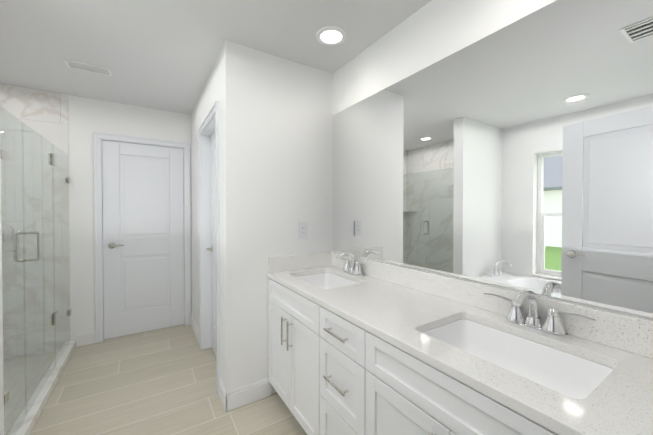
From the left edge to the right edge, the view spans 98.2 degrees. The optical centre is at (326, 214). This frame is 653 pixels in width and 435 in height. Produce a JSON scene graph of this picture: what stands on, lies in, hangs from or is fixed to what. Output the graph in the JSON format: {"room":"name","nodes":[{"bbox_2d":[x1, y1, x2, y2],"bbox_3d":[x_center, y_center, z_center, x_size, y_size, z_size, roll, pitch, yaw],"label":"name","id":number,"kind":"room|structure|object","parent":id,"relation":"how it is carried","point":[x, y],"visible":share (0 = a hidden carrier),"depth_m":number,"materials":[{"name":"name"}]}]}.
{"room":"bathroom","nodes":[
{"label":"bathroom","id":0,"kind":"room"},
{"bbox_2d":[68,95,191,340],"bbox_3d":[-2.109,0.066,2.998,3.115,2.420,0.115,0,1,-32],"label":"wall","id":1,"kind":"structure","parent":0,"point":[87,117],"depth_m":2.78,"materials":[{"name":"white paint"}]},
{"bbox_2d":[93,132,190,342],"bbox_3d":[-1.966,0.229,3.078,0.864,2.092,0.137,0,1,-32],"label":"trim","id":2,"kind":"structure","parent":1,"relation":"attached to","point":[98,137],"depth_m":2.85,"materials":[{"name":"white wood"}]},
{"bbox_2d":[102,140,183,338],"bbox_3d":[-1.957,0.258,3.064,0.730,2.015,0.148,0,1,-32],"label":"closet door","id":3,"kind":"structure","parent":1,"relation":"in","point":[143,249],"depth_m":3.03,"materials":[{"name":"white wood"}]},
{"bbox_2d":[0,46,332,434],"bbox_3d":[-1.170,0.082,1.611,2.790,2.420,0.155,0,1,-32],"label":"wall","id":4,"kind":"structure","parent":0,"point":[287,122],"depth_m":2.03,"materials":[{"name":"white paint"}]},
{"bbox_2d":[298,222,307,238],"bbox_3d":[-0.178,0.121,2.144,0.078,0.128,0.009,0,1,-32],"label":"electrical outlet plate","id":5,"kind":"object","parent":4,"relation":"attached to","point":[302,230],"visible":1,"depth_m":2.14,"materials":[{"name":"white plastic"}]},
{"bbox_2d":[30,324,306,434],"bbox_3d":[-0.700,1.331,0.812,3.130,0.060,5.370,0,1,-32],"label":"floor","id":6,"kind":"structure","parent":0,"point":[161,381],"depth_m":1.99,"materials":[{"name":"beige tile"}]},
{"bbox_2d":[3,349,58,434],"bbox_3d":[-2.440,1.283,1.820,0.835,0.012,1.518,0,1,-32],"label":"floor","id":7,"kind":"structure","parent":6,"relation":"on","point":[6,374],"depth_m":2.21,"materials":[{"name":"tile"}]},
{"bbox_2d":[6,340,75,434],"bbox_3d":[-2.051,1.254,2.067,0.086,0.065,1.516,0,1,-32],"label":"shower curb","id":8,"kind":"object","parent":6,"relation":"on","point":[29,420],"visible":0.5,"depth_m":1.93,"materials":[{"name":"stone"}]},
{"bbox_2d":[0,109,71,434],"bbox_3d":[-2.050,0.331,2.057,0.123,1.779,1.515,0,1,-32],"label":"glass","id":9,"kind":"object","parent":8,"relation":"on","point":[52,160],"visible":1,"depth_m":1.83,"materials":[{"name":"clear glass"}]},
{"bbox_2d":[268,278,307,434],"bbox_3d":[0.008,0.866,1.854,0.548,0.844,0.712,0,1,-32],"label":"base cabinet","id":10,"kind":"object","parent":6,"relation":"on","point":[287,309],"depth_m":1.70,"materials":[{"name":"white wood"}]},
{"bbox_2d":[267,251,652,434],"bbox_3d":[0.317,0.380,1.358,0.553,0.140,1.871,0,1,-32],"label":"countertop","id":11,"kind":"structure","parent":10,"relation":"on","point":[402,308],"depth_m":0.95,"materials":[{"name":"white stone"}]},
{"bbox_2d":[296,272,359,288],"bbox_3d":[-0.001,0.523,1.865,0.374,0.157,0.530,0,1,-32],"label":"sink","id":12,"kind":"object","parent":11,"relation":"in","point":[326,280],"visible":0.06,"depth_m":2.08,"materials":[{"name":"white ceramic"}]},
{"bbox_2d":[336,252,367,275],"bbox_3d":[0.140,0.336,1.953,0.170,0.153,0.354,0,1,-32],"label":"faucet","id":13,"kind":"object","parent":11,"relation":"on","point":[350,267],"visible":1,"depth_m":1.95,"materials":[{"name":"silver metal"}]},
{"bbox_2d":[422,319,613,398],"bbox_3d":[0.589,0.533,0.939,0.374,0.157,0.530,0,1,-32],"label":"sink","id":14,"kind":"object","parent":11,"relation":"in","point":[567,374],"visible":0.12,"depth_m":1.01,"materials":[{"name":"white ceramic"}]},
{"bbox_2d":[484,289,596,337],"bbox_3d":[0.730,0.346,1.026,0.170,0.153,0.354,0,1,-32],"label":"faucet","id":15,"kind":"object","parent":11,"relation":"on","point":[551,325],"visible":0.98,"depth_m":1.03,"materials":[{"name":"silver metal"}]},
{"bbox_2d":[308,299,359,434],"bbox_3d":[0.289,0.871,1.413,0.548,0.844,0.465,0,1,-32],"label":"base cabinet","id":16,"kind":"object","parent":6,"relation":"on","point":[330,373],"depth_m":1.31,"materials":[{"name":"white wood"}]},
{"bbox_2d":[360,327,557,434],"bbox_3d":[0.600,0.877,0.924,0.548,0.844,0.827,0,1,-32],"label":"base cabinet","id":17,"kind":"object","parent":6,"relation":"on","point":[401,393],"depth_m":0.90,"materials":[{"name":"white wood"}]},
{"bbox_2d":[0,0,431,114],"bbox_3d":[-0.700,-1.159,0.784,3.130,0.080,5.370,0,1,-32],"label":"ceiling","id":18,"kind":"structure","parent":0,"point":[159,54],"depth_m":1.82,"materials":[{"name":"white paint"}]},
{"bbox_2d":[63,58,111,75],"bbox_3d":[-1.831,-1.131,2.180,0.270,0.007,0.140,0,1,-32],"label":"ceiling vent","id":19,"kind":"object","parent":18,"relation":"in","point":[73,64],"visible":1,"depth_m":2.17,"materials":[{"name":"white metal"}]},
{"bbox_2d":[316,26,346,45],"bbox_3d":[0.030,-1.125,1.789,0.196,0.010,0.196,0,1,-32],"label":"recessed light","id":20,"kind":"object","parent":18,"relation":"in","point":[331,35],"visible":1,"depth_m":1.78,"materials":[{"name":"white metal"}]},
{"bbox_2d":[191,40,243,390],"bbox_3d":[-1.062,0.070,2.592,0.115,2.420,1.695,0,1,-32],"label":"wall","id":21,"kind":"structure","parent":0,"point":[223,85],"depth_m":1.89,"materials":[{"name":"white paint"}]},
{"bbox_2d":[76,313,270,411],"bbox_3d":[-1.051,1.230,1.501,1.658,0.125,3.570,0,1,-32],"label":"baseboard","id":22,"kind":"structure","parent":21,"relation":"attached to","point":[243,395],"depth_m":1.95,"materials":[{"name":"white wood"}]},
{"bbox_2d":[198,100,219,394],"bbox_3d":[-0.944,0.237,2.387,0.137,2.092,0.834,0,1,-32],"label":"trim","id":23,"kind":"structure","parent":21,"relation":"attached to","point":[208,127],"depth_m":2.67,"materials":[{"name":"white wood"}]},
{"bbox_2d":[206,131,215,354],"bbox_3d":[-0.903,0.265,2.414,0.148,2.015,0.700,0,1,-32],"label":"room door","id":24,"kind":"structure","parent":21,"relation":"in","point":[213,243],"depth_m":2.60,"materials":[{"name":"white wood"}]},
{"bbox_2d":[332,0,652,319],"bbox_3d":[0.563,0.082,1.594,0.115,2.420,5.355,0,1,-32],"label":"wall","id":25,"kind":"structure","parent":0,"point":[430,33],"depth_m":1.53,"materials":[{"name":"white paint"}]},
{"bbox_2d":[332,0,652,317],"bbox_3d":[0.537,-0.244,1.517,0.005,1.087,1.819,0,1,-32],"label":"mirror","id":26,"kind":"object","parent":25,"relation":"attached to","point":[518,154],"visible":1,"depth_m":1.12,"materials":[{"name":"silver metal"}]},
{"bbox_3d":[-2.339,0.092,0.664,0.200,2.420,3.805,0,1,-32],"label":"wall","id":27,"kind":"structure","parent":0,"visible":0},
{"bbox_2d":[0,83,11,359],"bbox_3d":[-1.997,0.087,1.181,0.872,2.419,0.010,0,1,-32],"label":"shower wall tile","id":28,"kind":"structure","parent":27,"relation":"attached to","point":[3,87],"depth_m":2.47,"materials":[{"name":"tile"}]},
{"bbox_2d":[8,85,70,357],"bbox_3d":[-2.824,0.072,2.469,0.863,2.419,0.010,0,1,-32],"label":"shower wall tile","id":29,"kind":"structure","parent":27,"relation":"attached to","point":[43,113],"depth_m":2.58,"materials":[{"name":"stone"}]},
{"bbox_2d":[0,130,14,242],"bbox_3d":[-2.761,-0.231,2.347,0.170,0.991,0.252,0,1,-32],"label":"shower head","id":30,"kind":"object","parent":29,"relation":"attached to","point":[7,229],"depth_m":2.47}
]}

